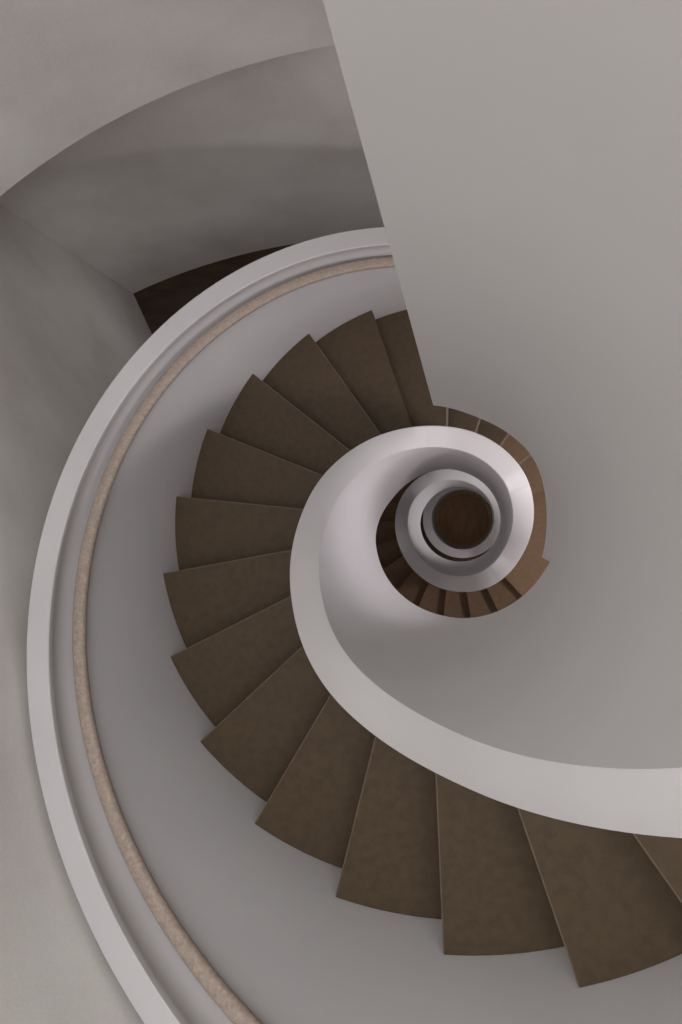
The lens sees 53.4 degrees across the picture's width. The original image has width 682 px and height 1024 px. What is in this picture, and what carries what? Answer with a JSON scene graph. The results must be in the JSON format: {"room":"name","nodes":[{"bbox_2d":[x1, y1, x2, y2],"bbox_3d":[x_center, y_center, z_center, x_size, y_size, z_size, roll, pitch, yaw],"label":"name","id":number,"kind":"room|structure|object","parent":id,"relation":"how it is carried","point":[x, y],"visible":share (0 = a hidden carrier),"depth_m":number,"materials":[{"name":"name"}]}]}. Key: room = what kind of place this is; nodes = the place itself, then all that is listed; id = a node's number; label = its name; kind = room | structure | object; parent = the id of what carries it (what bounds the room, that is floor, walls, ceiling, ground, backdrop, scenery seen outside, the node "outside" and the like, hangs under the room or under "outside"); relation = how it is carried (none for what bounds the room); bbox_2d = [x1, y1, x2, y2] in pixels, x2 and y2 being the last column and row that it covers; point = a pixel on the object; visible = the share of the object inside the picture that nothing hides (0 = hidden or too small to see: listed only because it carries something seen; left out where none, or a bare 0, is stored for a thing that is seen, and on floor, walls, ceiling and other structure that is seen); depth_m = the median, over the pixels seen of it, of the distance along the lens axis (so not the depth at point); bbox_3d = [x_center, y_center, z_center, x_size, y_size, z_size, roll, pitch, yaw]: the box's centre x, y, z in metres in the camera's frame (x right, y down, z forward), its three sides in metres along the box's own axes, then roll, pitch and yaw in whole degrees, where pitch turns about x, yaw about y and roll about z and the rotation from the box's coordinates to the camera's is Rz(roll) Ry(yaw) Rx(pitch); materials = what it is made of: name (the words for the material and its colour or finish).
{"room":"spiral staircase","nodes":[
{"label":"spiral staircase","id":0,"kind":"room"},
{"bbox_2d":[0,204,151,1023],"bbox_3d":[-0.685,0.221,3.342,4.284,10.337,1.109,44,97,8],"label":"wall","id":1,"kind":"structure","parent":0,"point":[68,329],"depth_m":2.46,"materials":[{"name":"grey paint"}]},
{"bbox_2d":[0,0,334,195],"bbox_3d":[-0.285,-1.613,0.368,5.845,4.600,1.976,0,90,10],"label":"wall","id":2,"kind":"structure","parent":0,"point":[69,69],"depth_m":2.53,"materials":[{"name":"grey paint"}]},
{"bbox_2d":[0,45,383,292],"bbox_3d":[1.057,-1.466,5.275,5.323,5.937,0.971,13,92,10],"label":"wall","id":3,"kind":"structure","parent":0,"point":[269,153],"depth_m":3.70,"materials":[{"name":"grey paint"}]},
{"bbox_2d":[133,243,297,333],"bbox_3d":[1.068,-0.792,4.576,5.510,0.120,4.100,0,90,10],"label":"floor","id":4,"kind":"structure","parent":0,"point":[158,302],"depth_m":4.92,"materials":[{"name":"brown wood"}]},
{"bbox_2d":[420,502,491,561],"bbox_3d":[2.053,0.083,8.161,4.850,0.120,3.500,0,90,10],"label":"ground","id":5,"kind":"structure","parent":0,"point":[435,550],"depth_m":8.25,"materials":[{"name":"brown wood"}]},
{"bbox_2d":[163,310,681,987],"bbox_3d":[0.800,0.006,4.644,2.544,7.250,2.513,0,90,10],"label":"spiral staircase","id":6,"kind":"structure","parent":5,"relation":"on","point":[406,838],"depth_m":2.52,"materials":[{"name":"brown wood"}]},
{"bbox_2d":[27,227,681,1023],"bbox_3d":[0.366,0.045,2.631,2.626,4.678,2.626,0,90,10],"label":"stair wall","id":7,"kind":"structure","parent":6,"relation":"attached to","point":[267,915],"depth_m":2.14,"materials":[{"name":"white paint"}]},
{"bbox_2d":[72,257,394,1023],"bbox_3d":[0.221,0.039,1.830,2.451,2.827,2.451,0,90,10],"label":"handrail","id":8,"kind":"object","parent":7,"relation":"attached to","point":[237,1012],"visible":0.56,"depth_m":2.17,"materials":[{"name":"brown wood"}]},
{"bbox_2d":[290,0,681,837],"bbox_3d":[0.705,0.056,4.226,0.959,8.106,0.860,0,90,10],"label":"parapet","id":9,"kind":"object","parent":5,"relation":"on","point":[523,157],"visible":0.98,"depth_m":0.79,"materials":[{"name":"white paint"}]},
{"bbox_2d":[435,491,491,546],"bbox_3d":[1.473,0.083,8.157,0.668,0.084,0.668,0,90,10],"label":"baseboard","id":10,"kind":"structure","parent":9,"relation":"attached to","point":[458,492],"depth_m":8.12,"materials":[{"name":"brown wood"}]},
{"bbox_2d":[438,494,488,543],"bbox_3d":[1.481,0.083,8.201,0.666,0.006,0.666,0,90,10],"label":"floor","id":11,"kind":"structure","parent":0,"point":[462,518],"depth_m":8.20,"materials":[{"name":"brown wood"}]}
]}

